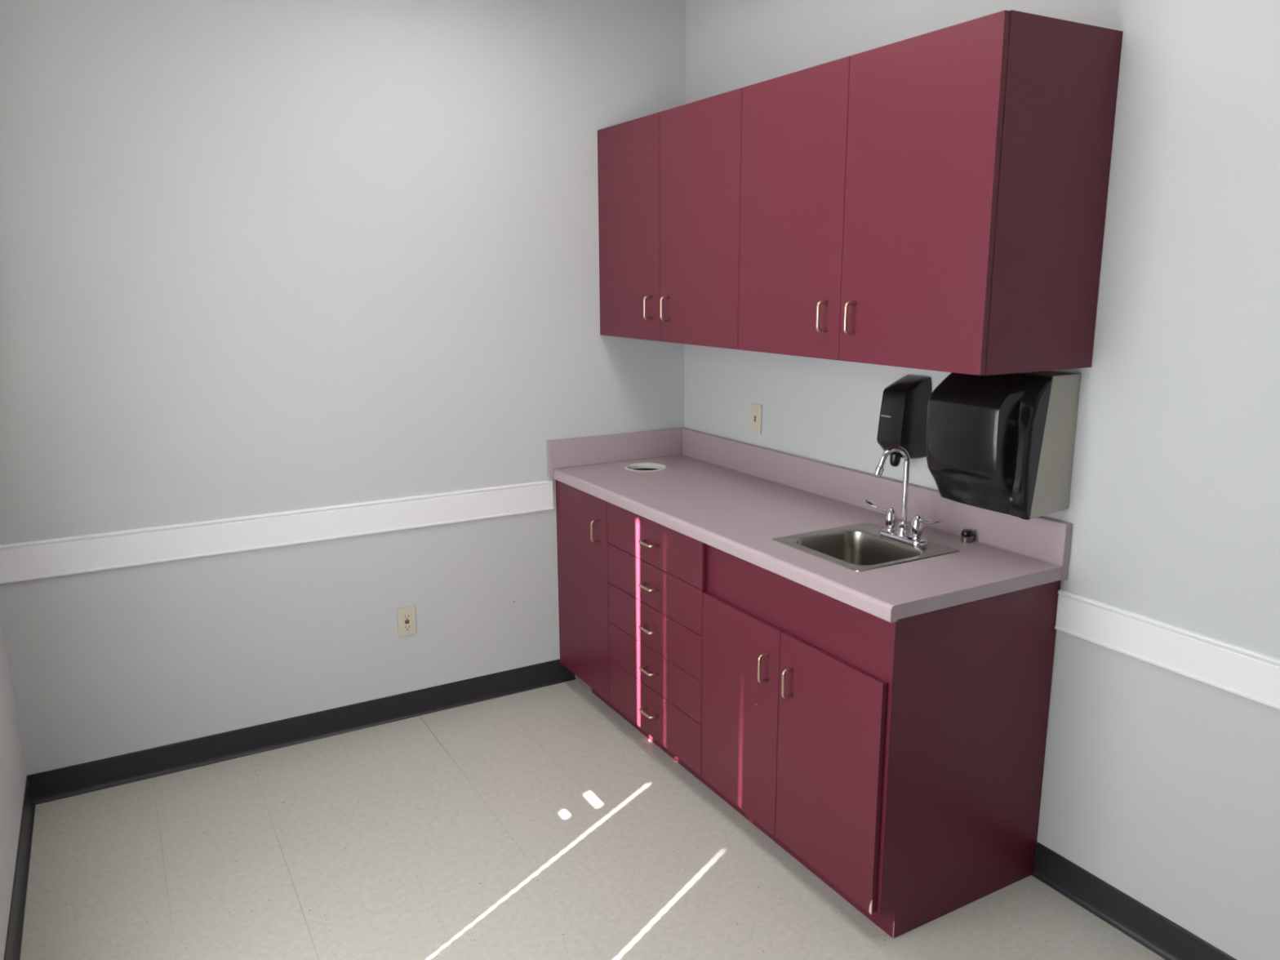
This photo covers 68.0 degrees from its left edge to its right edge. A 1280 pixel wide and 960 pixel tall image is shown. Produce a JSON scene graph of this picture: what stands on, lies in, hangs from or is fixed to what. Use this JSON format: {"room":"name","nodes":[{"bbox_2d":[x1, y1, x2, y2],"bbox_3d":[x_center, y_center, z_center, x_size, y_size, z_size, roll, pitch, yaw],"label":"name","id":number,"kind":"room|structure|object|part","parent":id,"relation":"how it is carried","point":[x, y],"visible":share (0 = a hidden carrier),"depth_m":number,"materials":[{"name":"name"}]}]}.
{"room":"medical exam room","nodes":[
{"label":"medical exam room","id":0,"kind":"room"},
{"bbox_2d":[0,604,26,959],"bbox_3d":[-0.651,0.207,0.361,0.140,2.760,5.840,-7,14,-29],"label":"wall","id":1,"kind":"structure","parent":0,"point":[13,775],"depth_m":2.67,"materials":[{"name":"white paint"}]},
{"bbox_2d":[4,775,35,959],"bbox_3d":[-0.577,1.498,0.676,0.013,0.101,5.600,-7,14,-29],"label":"baseboard","id":2,"kind":"structure","parent":1,"relation":"attached to","point":[16,916],"depth_m":2.60,"materials":[{"name":"black plastic"}]},
{"bbox_2d":[0,0,685,775],"bbox_3d":[-0.924,-0.447,3.427,2.486,2.760,0.120,-7,14,-29],"label":"wall","id":3,"kind":"structure","parent":0,"point":[256,256],"depth_m":3.21,"materials":[{"name":"white paint"}]},
{"bbox_2d":[0,480,553,583],"bbox_3d":[-1.159,0.160,3.341,1.864,0.120,0.012,-7,14,-29],"label":"trim","id":4,"kind":"structure","parent":3,"relation":"attached to","point":[58,557],"depth_m":3.25,"materials":[{"name":"white plastic"}]},
{"bbox_2d":[27,658,575,804],"bbox_3d":[-1.118,0.894,3.518,1.944,0.101,0.013,-7,14,-29],"label":"baseboard","id":5,"kind":"structure","parent":3,"relation":"attached to","point":[116,771],"depth_m":3.42,"materials":[{"name":"black plastic"}]},
{"bbox_2d":[396,605,416,637],"bbox_3d":[-0.880,0.534,3.583,0.070,0.114,0.009,-7,14,-29],"label":"wall outlet","id":6,"kind":"object","parent":3,"relation":"attached to","point":[406,621],"visible":1,"depth_m":3.58,"materials":[{"name":"beige plastic"}]},
{"bbox_2d":[402,612,412,631],"bbox_3d":[-0.879,0.535,3.581,0.034,0.067,0.002,-7,14,-29],"label":"receptacle","id":7,"kind":"object","parent":6,"relation":"attached to","point":[406,616],"depth_m":3.58,"materials":[{"name":"beige plastic"}]},
{"bbox_2d":[20,679,1165,959],"bbox_3d":[0.489,1.464,1.288,2.746,0.100,5.840,-7,14,-29],"label":"floor","id":8,"kind":"structure","parent":0,"point":[538,824],"depth_m":2.71,"materials":[{"name":"tile"}]},
{"bbox_2d":[555,480,626,719],"bbox_3d":[0.022,0.426,3.826,0.640,0.874,0.443,-7,14,-29],"label":"base cabinet","id":9,"kind":"object","parent":8,"relation":"on","point":[582,543],"visible":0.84,"depth_m":3.67,"materials":[{"name":"red laminate"}]},
{"bbox_3d":[-0.166,0.188,3.484,0.034,0.084,0.009,-7,14,-29],"label":"handle","id":10,"kind":"part","parent":9,"relation":"part of","materials":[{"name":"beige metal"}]},
{"bbox_2d":[607,502,718,795],"bbox_3d":[0.287,0.522,3.371,0.640,0.874,0.627,-7,14,-29],"label":"base cabinet","id":11,"kind":"object","parent":8,"relation":"on","point":[658,573],"visible":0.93,"depth_m":3.19,"materials":[{"name":"red laminate"}]},
{"bbox_3d":[0.026,0.506,3.210,0.034,0.009,0.084,-7,14,-29],"label":"handle","id":12,"kind":"part","parent":11,"relation":"part of","materials":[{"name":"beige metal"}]},
{"bbox_3d":[0.025,0.359,3.179,0.034,0.009,0.084,-7,14,-29],"label":"handle","id":13,"kind":"part","parent":11,"relation":"part of","materials":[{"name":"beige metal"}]},
{"bbox_3d":[0.024,0.211,3.147,0.034,0.009,0.084,-7,14,-29],"label":"handle","id":14,"kind":"part","parent":11,"relation":"part of","materials":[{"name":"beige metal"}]},
{"bbox_3d":[0.027,0.804,3.274,0.034,0.009,0.084,-7,14,-29],"label":"handle","id":15,"kind":"part","parent":11,"relation":"part of","materials":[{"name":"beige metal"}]},
{"bbox_3d":[0.026,0.652,3.241,0.034,0.009,0.084,-7,14,-29],"label":"handle","id":16,"kind":"part","parent":11,"relation":"part of","materials":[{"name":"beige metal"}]},
{"bbox_3d":[0.047,0.807,3.292,0.018,0.176,0.625,-7,14,-29],"label":"drawer","id":17,"kind":"part","parent":11,"relation":"part of","materials":[{"name":"red laminate"}]},
{"bbox_3d":[0.046,0.649,3.258,0.018,0.144,0.625,-7,14,-29],"label":"drawer","id":18,"kind":"part","parent":11,"relation":"part of","materials":[{"name":"red laminate"}]},
{"bbox_3d":[0.045,0.504,3.227,0.018,0.149,0.625,-7,14,-29],"label":"drawer","id":19,"kind":"part","parent":11,"relation":"part of","materials":[{"name":"red laminate"}]},
{"bbox_3d":[0.045,0.356,3.196,0.018,0.148,0.625,-7,14,-29],"label":"drawer","id":20,"kind":"part","parent":11,"relation":"part of","materials":[{"name":"red laminate"}]},
{"bbox_3d":[0.044,0.206,3.164,0.018,0.156,0.625,-7,14,-29],"label":"drawer","id":21,"kind":"part","parent":11,"relation":"part of","materials":[{"name":"red laminate"}]},
{"bbox_2d":[701,544,1060,938],"bbox_3d":[0.637,0.649,2.768,0.640,0.874,0.789,-7,14,-29],"label":"base cabinet","id":22,"kind":"object","parent":8,"relation":"on","point":[900,763],"visible":0.98,"depth_m":2.47,"materials":[{"name":"red laminate"}]},
{"bbox_3d":[0.296,0.681,2.815,0.017,0.620,0.382,-7,14,-29],"label":"door","id":23,"kind":"part","parent":22,"relation":"part of","materials":[{"name":"red laminate"}]},
{"bbox_3d":[0.342,0.525,2.644,0.034,0.084,0.009,-7,14,-29],"label":"handle","id":24,"kind":"part","parent":22,"relation":"part of","materials":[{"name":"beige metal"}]},
{"bbox_3d":[0.396,0.547,2.553,0.034,0.084,0.009,-7,14,-29],"label":"handle","id":25,"kind":"part","parent":22,"relation":"part of","materials":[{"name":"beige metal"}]},
{"bbox_3d":[0.408,0.633,2.642,0.018,0.787,0.772,-7,14,-29],"label":"frame","id":26,"kind":"part","parent":22,"relation":"part of","materials":[{"name":"red laminate"}]},
{"bbox_2d":[546,427,1072,622],"bbox_3d":[0.374,0.053,3.109,0.640,0.153,1.880,-7,14,-29],"label":"countertop","id":27,"kind":"structure","parent":22,"relation":"on","point":[733,497],"depth_m":2.96,"materials":[{"name":"laminate"}]},
{"bbox_2d":[624,462,666,471],"bbox_3d":[0.023,0.017,3.786,0.168,0.144,0.168,-7,14,-29],"label":"grommet","id":28,"kind":"object","parent":27,"relation":"in","point":[641,467],"visible":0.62,"depth_m":3.83,"materials":[{"name":"white plastic"}]},
{"bbox_2d":[772,522,959,572],"bbox_3d":[0.629,0.255,2.681,0.375,0.154,0.364,-7,14,-29],"label":"bar sink","id":29,"kind":"object","parent":27,"relation":"in","point":[860,547],"visible":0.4,"depth_m":2.76,"materials":[{"name":"metal"}]},
{"bbox_2d":[866,445,942,547],"bbox_3d":[0.714,0.040,2.669,0.119,0.274,0.288,-7,14,-29],"label":"gooseneck faucet","id":30,"kind":"object","parent":27,"relation":"on","point":[903,535],"visible":1,"depth_m":2.66,"materials":[{"name":"silver metal"}]},
{"bbox_3d":[0.703,0.077,2.779,0.029,0.021,0.104,-7,14,-29],"label":"lever","id":31,"kind":"part","parent":30,"relation":"part of","materials":[{"name":"silver metal"}]},
{"bbox_3d":[0.717,0.033,2.664,0.105,0.258,0.038,-5,13,-19],"label":"spout","id":32,"kind":"part","parent":30,"relation":"part of","materials":[{"name":"silver metal"}]},
{"bbox_3d":[0.750,0.163,2.704,0.050,0.017,0.164,-7,14,-29],"label":"plate","id":33,"kind":"part","parent":30,"relation":"part of","materials":[{"name":"silver metal"}]},
{"bbox_3d":[0.795,0.113,2.611,0.029,0.021,0.083,-7,14,-29],"label":"lever","id":34,"kind":"part","parent":30,"relation":"part of","materials":[{"name":"silver metal"}]},
{"bbox_2d":[960,528,973,542],"bbox_3d":[0.928,0.158,2.694,0.036,0.034,0.036,-7,14,-29],"label":"cap","id":35,"kind":"object","parent":27,"relation":"on","point":[966,535],"visible":1,"depth_m":2.68,"materials":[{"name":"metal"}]},
{"bbox_3d":[0.488,0.751,2.485,0.017,0.620,0.391,-7,14,-29],"label":"door","id":36,"kind":"part","parent":22,"relation":"part of","materials":[{"name":"red laminate"}]},
{"bbox_3d":[0.851,0.716,2.453,0.588,0.874,0.016,-7,14,-29],"label":"panel","id":37,"kind":"part","parent":22,"relation":"part of","materials":[{"name":"red laminate"}]},
{"bbox_2d":[684,0,1279,959],"bbox_3d":[1.623,-0.076,1.623,0.120,2.760,5.840,-7,14,-29],"label":"wall","id":38,"kind":"structure","parent":0,"point":[1161,784],"depth_m":2.23,"materials":[{"name":"white paint"}]},
{"bbox_2d":[597,88,742,349],"bbox_3d":[0.229,-0.890,3.378,0.431,0.774,0.941,-7,14,-29],"label":"upper cabinet","id":39,"kind":"object","parent":38,"relation":"attached to","point":[669,180],"visible":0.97,"depth_m":3.21,"materials":[{"name":"red laminate"}]},
{"bbox_3d":[-0.039,-0.913,3.498,0.018,0.772,0.462,-7,14,-29],"label":"door","id":40,"kind":"part","parent":39,"relation":"part of","materials":[{"name":"red laminate"}]},
{"bbox_3d":[0.028,-0.615,3.391,0.034,0.084,0.009,-7,14,-29],"label":"handle","id":41,"kind":"part","parent":39,"relation":"part of","materials":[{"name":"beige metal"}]},
{"bbox_3d":[0.085,-0.595,3.292,0.034,0.084,0.009,-7,14,-29],"label":"handle","id":42,"kind":"part","parent":39,"relation":"part of","materials":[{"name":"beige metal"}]},
{"bbox_3d":[0.194,-0.829,3.098,0.018,0.772,0.475,-7,14,-29],"label":"door","id":43,"kind":"part","parent":39,"relation":"part of","materials":[{"name":"red laminate"}]},
{"bbox_2d":[750,403,762,434],"bbox_3d":[0.438,-0.232,3.588,0.008,0.112,0.068,-7,14,-29],"label":"jack plate","id":44,"kind":"object","parent":38,"relation":"attached to","point":[756,410],"visible":1,"depth_m":3.58,"materials":[{"name":"beige plastic"}]},
{"bbox_2d":[876,374,932,466],"bbox_3d":[0.789,-0.175,2.850,0.121,0.270,0.109,-7,14,-29],"label":"soap dispenser","id":45,"kind":"object","parent":38,"relation":"attached to","point":[903,416],"visible":0.91,"depth_m":2.81,"materials":[{"name":"black plastic"}]},
{"bbox_2d":[737,9,1123,375],"bbox_3d":[0.697,-0.720,2.574,0.431,0.774,0.950,-7,14,-29],"label":"upper cabinet","id":46,"kind":"object","parent":38,"relation":"attached to","point":[936,200],"visible":1,"depth_m":2.26,"materials":[{"name":"red laminate"}]},
{"bbox_3d":[0.427,-0.744,2.696,0.018,0.772,0.466,-7,14,-29],"label":"door","id":47,"kind":"part","parent":46,"relation":"part of","materials":[{"name":"red laminate"}]},
{"bbox_3d":[0.495,-0.446,2.586,0.034,0.084,0.009,-7,14,-29],"label":"handle","id":48,"kind":"part","parent":46,"relation":"part of","materials":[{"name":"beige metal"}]},
{"bbox_3d":[0.550,-0.426,2.492,0.034,0.084,0.009,-7,14,-29],"label":"handle","id":49,"kind":"part","parent":46,"relation":"part of","materials":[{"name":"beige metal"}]},
{"bbox_3d":[0.662,-0.659,2.292,0.018,0.772,0.480,-7,14,-29],"label":"door","id":50,"kind":"part","parent":46,"relation":"part of","materials":[{"name":"red laminate"}]},
{"bbox_2d":[926,370,1080,519],"bbox_3d":[0.935,-0.108,2.495,0.225,0.360,0.306,-7,14,-29],"label":"paper towel dispenser","id":51,"kind":"object","parent":38,"relation":"attached to","point":[1004,443],"visible":0.94,"depth_m":2.40,"materials":[{"name":"black plastic"}]},
{"bbox_2d":[1031,841,1236,959],"bbox_3d":[2.033,1.398,1.076,0.013,0.101,3.736,-7,14,-29],"label":"baseboard","id":52,"kind":"structure","parent":38,"relation":"attached to","point":[1152,930],"depth_m":2.44,"materials":[{"name":"black plastic"}]},
{"bbox_2d":[1054,589,1279,710],"bbox_3d":[2.029,0.677,0.922,0.012,0.109,3.736,-7,14,-29],"label":"trim","id":53,"kind":"structure","parent":38,"relation":"attached to","point":[1251,674],"depth_m":2.24,"materials":[{"name":"white plastic"}]}
]}

